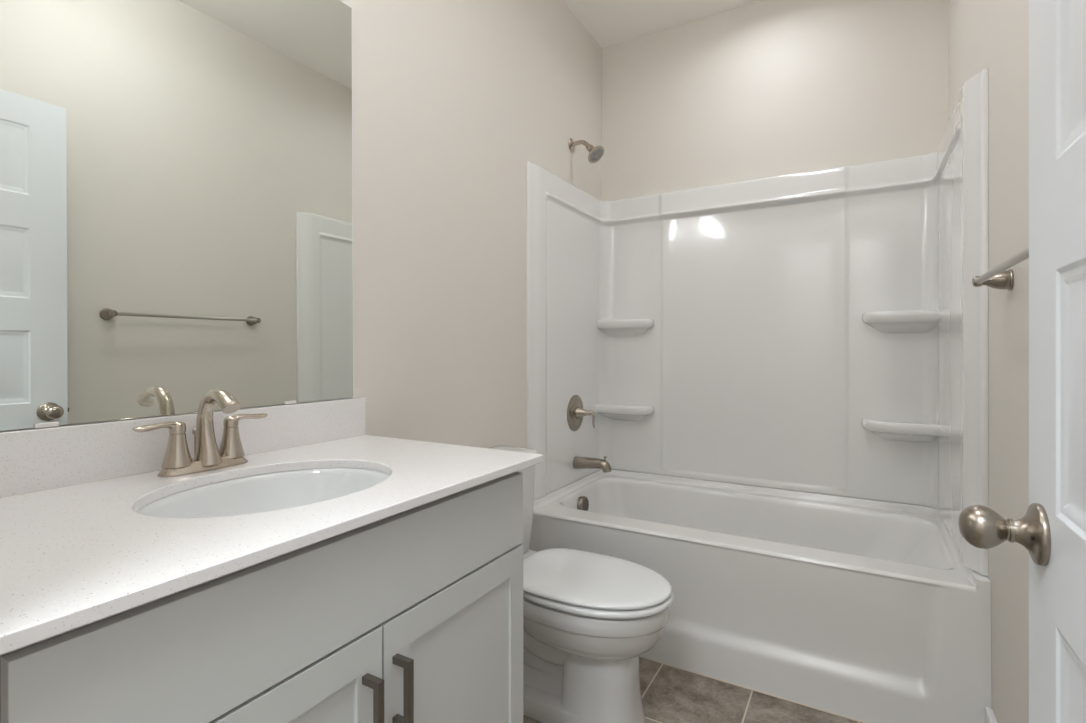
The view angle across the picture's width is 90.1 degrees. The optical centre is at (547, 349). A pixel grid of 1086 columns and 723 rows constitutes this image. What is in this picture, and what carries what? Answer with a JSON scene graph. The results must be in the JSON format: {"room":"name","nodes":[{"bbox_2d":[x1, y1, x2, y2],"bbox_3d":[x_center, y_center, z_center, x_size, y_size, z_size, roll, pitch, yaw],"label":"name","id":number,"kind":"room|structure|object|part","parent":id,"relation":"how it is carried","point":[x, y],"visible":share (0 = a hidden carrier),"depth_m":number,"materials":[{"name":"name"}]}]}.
{"room":"bathroom","nodes":[
{"label":"bathroom","id":0,"kind":"room"},
{"bbox_2d":[0,0,601,447],"bbox_3d":[-0.425,-0.261,1.788,0.100,2.755,2.722,0,0,30],"label":"wall","id":1,"kind":"structure","parent":0,"point":[452,100],"depth_m":1.87,"materials":[{"name":"white paint"}]},
{"bbox_2d":[0,0,353,430],"bbox_3d":[-0.762,-0.404,1.086,0.011,1.071,0.924,0,0,30],"label":"wall mirror","id":2,"kind":"object","parent":1,"relation":"attached to","point":[176,176],"visible":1,"depth_m":1.09,"materials":[{"name":"clear glass"}]},
{"bbox_2d":[0,397,365,497],"bbox_3d":[-0.753,0.185,1.092,0.020,0.104,0.965,0,0,30],"label":"backsplash","id":3,"kind":"structure","parent":1,"relation":"attached to","point":[37,459],"depth_m":1.02,"materials":[{"name":"stone"}]},
{"bbox_2d":[568,138,603,162],"bbox_3d":[0.186,-0.956,2.582,0.170,0.136,0.090,0,0,30],"label":"shower","id":4,"kind":"object","parent":1,"relation":"attached to","point":[596,153],"visible":1,"depth_m":2.57,"materials":[{"name":"silver metal"}]},
{"bbox_3d":[0.160,-0.984,2.604,0.100,0.048,0.021,0,0,30],"label":"arm","id":5,"kind":"part","parent":4,"relation":"part of","materials":[{"name":"silver metal"}]},
{"bbox_2d":[561,0,759,47],"bbox_3d":[0.082,-1.678,0.761,3.200,0.080,4.200,0,0,30],"label":"ceiling","id":6,"kind":"structure","parent":0,"point":[609,22],"depth_m":2.65,"materials":[{"name":"white paint"}]},
{"bbox_2d":[523,657,860,722],"bbox_3d":[0.082,1.157,0.761,3.200,0.080,4.200,0,0,30],"label":"floor","id":7,"kind":"structure","parent":0,"point":[669,694],"depth_m":1.71,"materials":[{"name":"tile"}]},
{"bbox_2d":[0,471,522,722],"bbox_3d":[-0.509,0.686,0.929,0.603,0.862,0.924,0,0,30],"label":"vanity cabinet","id":8,"kind":"object","parent":7,"relation":"on","point":[415,615],"visible":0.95,"depth_m":0.75,"materials":[{"name":"grey paint"}]},
{"bbox_2d":[0,397,542,654],"bbox_3d":[-0.505,0.193,0.951,0.590,0.121,0.965,0,0,30],"label":"countertop","id":9,"kind":"structure","parent":8,"relation":"on","point":[76,551],"depth_m":0.84,"materials":[{"name":"stone"}]},
{"bbox_2d":[132,389,267,476],"bbox_3d":[-0.675,0.156,1.074,0.204,0.160,0.161,0,0,-23],"label":"sink faucet","id":10,"kind":"object","parent":9,"relation":"on","point":[177,461],"visible":1,"depth_m":1.06,"materials":[{"name":"silver metal"}]},
{"bbox_3d":[-0.719,0.147,1.004,0.023,0.024,0.088,0,0,26],"label":"lever","id":11,"kind":"part","parent":10,"relation":"part of","materials":[{"name":"silver metal"}]},
{"bbox_3d":[-0.711,0.189,1.095,0.012,0.062,0.012,0,0,30],"label":"lift rod","id":12,"kind":"part","parent":10,"relation":"part of","materials":[{"name":"silver metal"}]},
{"bbox_3d":[-0.680,0.226,1.077,0.058,0.021,0.163,0,0,30],"label":"plate","id":13,"kind":"part","parent":10,"relation":"part of","materials":[{"name":"silver metal"}]},
{"bbox_3d":[-0.644,0.153,1.056,0.119,0.152,0.049,0,0,30],"label":"spout","id":14,"kind":"part","parent":10,"relation":"part of","materials":[{"name":"silver metal"}]},
{"bbox_3d":[-0.637,0.147,1.147,0.023,0.024,0.088,0,0,34],"label":"lever","id":15,"kind":"part","parent":10,"relation":"part of","materials":[{"name":"silver metal"}]},
{"bbox_2d":[136,468,389,517],"bbox_3d":[-0.478,0.329,0.964,0.388,0.150,0.468,0,0,30],"label":"sink basin","id":16,"kind":"object","parent":9,"relation":"in","point":[267,492],"visible":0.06,"depth_m":1.10,"materials":[{"name":"white ceramic"}]},
{"bbox_3d":[-0.368,0.722,0.657,0.018,0.590,0.424,0,0,30],"label":"cabinet door","id":17,"kind":"part","parent":8,"relation":"part of","materials":[{"name":"grey paint"}]},
{"bbox_3d":[-0.257,0.537,0.798,0.034,0.107,0.011,0,0,30],"label":"handle","id":18,"kind":"part","parent":8,"relation":"part of","materials":[{"name":"brown metal"}]},
{"bbox_3d":[-0.227,0.537,0.850,0.034,0.107,0.011,0,0,30],"label":"handle","id":19,"kind":"part","parent":8,"relation":"part of","materials":[{"name":"brown metal"}]},
{"bbox_3d":[-0.161,0.722,1.019,0.018,0.590,0.402,0,0,30],"label":"cabinet door","id":20,"kind":"part","parent":8,"relation":"part of","materials":[{"name":"grey paint"}]},
{"bbox_2d":[488,445,673,722],"bbox_3d":[0.032,0.740,1.722,0.736,0.754,0.412,0,0,30],"label":"toilet","id":21,"kind":"object","parent":7,"relation":"on","point":[589,618],"visible":0.62,"depth_m":1.57,"materials":[{"name":"white ceramic"}]},
{"bbox_3d":[-0.203,0.379,1.856,0.195,0.032,0.412,0,0,30],"label":"tank lid","id":22,"kind":"part","parent":21,"relation":"part of","materials":[{"name":"white ceramic"}]},
{"bbox_3d":[-0.207,0.560,1.858,0.179,0.330,0.390,0,0,30],"label":"tank","id":23,"kind":"part","parent":21,"relation":"part of","materials":[{"name":"white ceramic"}]},
{"bbox_3d":[0.130,0.925,1.665,0.485,0.384,0.366,0,0,30],"label":"bowl","id":24,"kind":"part","parent":21,"relation":"part of","materials":[{"name":"white ceramic"}]},
{"bbox_3d":[0.130,0.697,1.665,0.502,0.018,0.364,0,0,30],"label":"lid","id":25,"kind":"part","parent":21,"relation":"part of","materials":[{"name":"white plastic"}]},
{"bbox_3d":[0.137,0.719,1.661,0.492,0.018,0.374,0,0,30],"label":"seat","id":26,"kind":"part","parent":21,"relation":"part of","materials":[{"name":"white plastic"}]},
{"bbox_2d":[528,469,991,722],"bbox_3d":[0.752,0.877,2.209,1.523,0.480,0.822,0,0,30],"label":"bathtub","id":27,"kind":"object","parent":7,"relation":"on","point":[861,609],"visible":0.88,"depth_m":1.80,"materials":[{"name":"white plastic"}]},
{"bbox_3d":[0.166,0.724,2.528,0.031,0.079,0.078,0,0,30],"label":"overflow plate","id":28,"kind":"part","parent":27,"relation":"part of","materials":[{"name":"silver metal"}]},
{"bbox_2d":[639,656,865,722],"bbox_3d":[0.541,1.115,1.852,1.508,0.003,0.004,0,0,30],"label":"trim","id":29,"kind":"structure","parent":27,"relation":"attached to","point":[639,656],"depth_m":1.77,"materials":[{"name":"beige"}]},
{"bbox_2d":[533,475,972,585],"bbox_3d":[0.757,0.851,2.218,1.518,0.380,0.795,0,0,30],"label":"basin","id":30,"kind":"object","parent":27,"relation":"in","point":[688,532],"depth_m":2.14,"materials":[{"name":"white plastic"}]},
{"bbox_2d":[602,0,947,200],"bbox_3d":[0.981,-0.261,2.609,1.724,2.755,0.100,0,0,30],"label":"wall","id":31,"kind":"structure","parent":0,"point":[760,89],"depth_m":2.51,"materials":[{"name":"white paint"}]},
{"bbox_2d":[526,68,987,575],"bbox_3d":[0.764,-0.078,2.230,1.523,1.422,0.772,0,0,30],"label":"tub surround","id":32,"kind":"object","parent":31,"relation":"attached to","point":[825,331],"visible":0.98,"depth_m":2.42,"materials":[{"name":"white plastic"}]},
{"bbox_2d":[567,395,594,430],"bbox_3d":[0.178,0.306,2.594,0.106,0.176,0.176,0,0,30],"label":"shower valve","id":33,"kind":"object","parent":32,"relation":"attached to","point":[576,411],"visible":1,"depth_m":2.58,"materials":[{"name":"silver metal"}]},
{"bbox_3d":[0.212,0.330,2.575,0.028,0.087,0.023,0,0,30],"label":"lever","id":34,"kind":"part","parent":33,"relation":"part of","materials":[{"name":"silver metal"}]},
{"bbox_2d":[573,456,611,472],"bbox_3d":[0.213,0.538,2.574,0.193,0.076,0.056,0,0,30],"label":"tub spout","id":35,"kind":"object","parent":32,"relation":"attached to","point":[578,462],"visible":1,"depth_m":2.56,"materials":[{"name":"silver metal"}]},
{"bbox_2d":[595,404,654,420],"bbox_3d":[0.396,0.329,2.796,0.288,0.088,0.105,0,0,30],"label":"shelf","id":36,"kind":"object","parent":32,"relation":"attached to","point":[603,412],"depth_m":2.78,"materials":[{"name":"white plastic"}]},
{"bbox_2d":[597,319,654,336],"bbox_3d":[0.401,-0.111,2.804,0.288,0.088,0.085,0,0,30],"label":"shelf","id":37,"kind":"object","parent":32,"relation":"attached to","point":[605,327],"depth_m":2.79,"materials":[{"name":"white plastic"}]},
{"bbox_2d":[861,418,939,442],"bbox_3d":[1.427,0.335,2.200,0.266,0.088,0.115,0,0,30],"label":"shelf","id":38,"kind":"object","parent":32,"relation":"attached to","point":[873,430],"depth_m":2.20,"materials":[{"name":"white plastic"}]},
{"bbox_2d":[861,310,939,333],"bbox_3d":[1.430,-0.111,2.204,0.266,0.088,0.105,0,0,30],"label":"shelf","id":39,"kind":"object","parent":32,"relation":"attached to","point":[872,321],"depth_m":2.19,"materials":[{"name":"white plastic"}]},
{"bbox_2d":[948,0,1028,722],"bbox_3d":[0.985,-0.261,0.981,0.100,2.755,2.722,0,0,30],"label":"wall","id":40,"kind":"structure","parent":0,"point":[993,35],"depth_m":1.34,"materials":[{"name":"white paint"}]},
{"bbox_2d":[985,707,997,722],"bbox_3d":[0.756,1.044,0.699,0.017,0.146,1.782,0,0,30],"label":"baseboard","id":41,"kind":"structure","parent":40,"relation":"attached to","point":[990,717],"depth_m":1.45,"materials":[{"name":"white paint"}]},
{"bbox_2d":[972,247,1028,290],"bbox_3d":[0.916,-0.166,1.038,0.074,0.051,0.670,0,0,30],"label":"towel bar","id":42,"kind":"object","parent":40,"relation":"attached to","point":[997,277],"visible":0.65,"depth_m":1.27,"materials":[{"name":"silver metal"}]},
{"bbox_3d":[1.070,-0.166,1.307,0.074,0.051,0.051,0,0,30],"label":"post","id":43,"kind":"part","parent":42,"relation":"part of","materials":[{"name":"silver metal"}]},
{"bbox_3d":[-0.369,-0.261,0.251,1.524,2.755,0.110,0,0,30],"label":"wall","id":44,"kind":"structure","parent":0,"visible":0},
{"bbox_2d":[958,0,1085,722],"bbox_3d":[0.417,0.089,0.327,0.188,2.031,0.781,0,0,30],"label":"door","id":45,"kind":"structure","parent":44,"relation":"in","point":[1052,529],"depth_m":0.58,"materials":[{"name":"white paint"}]},
{"bbox_3d":[0.531,0.211,0.637,0.077,0.069,0.069,0,0,30],"label":"knob","id":46,"kind":"part","parent":45,"relation":"part of","materials":[{"name":"silver metal"}]}
]}

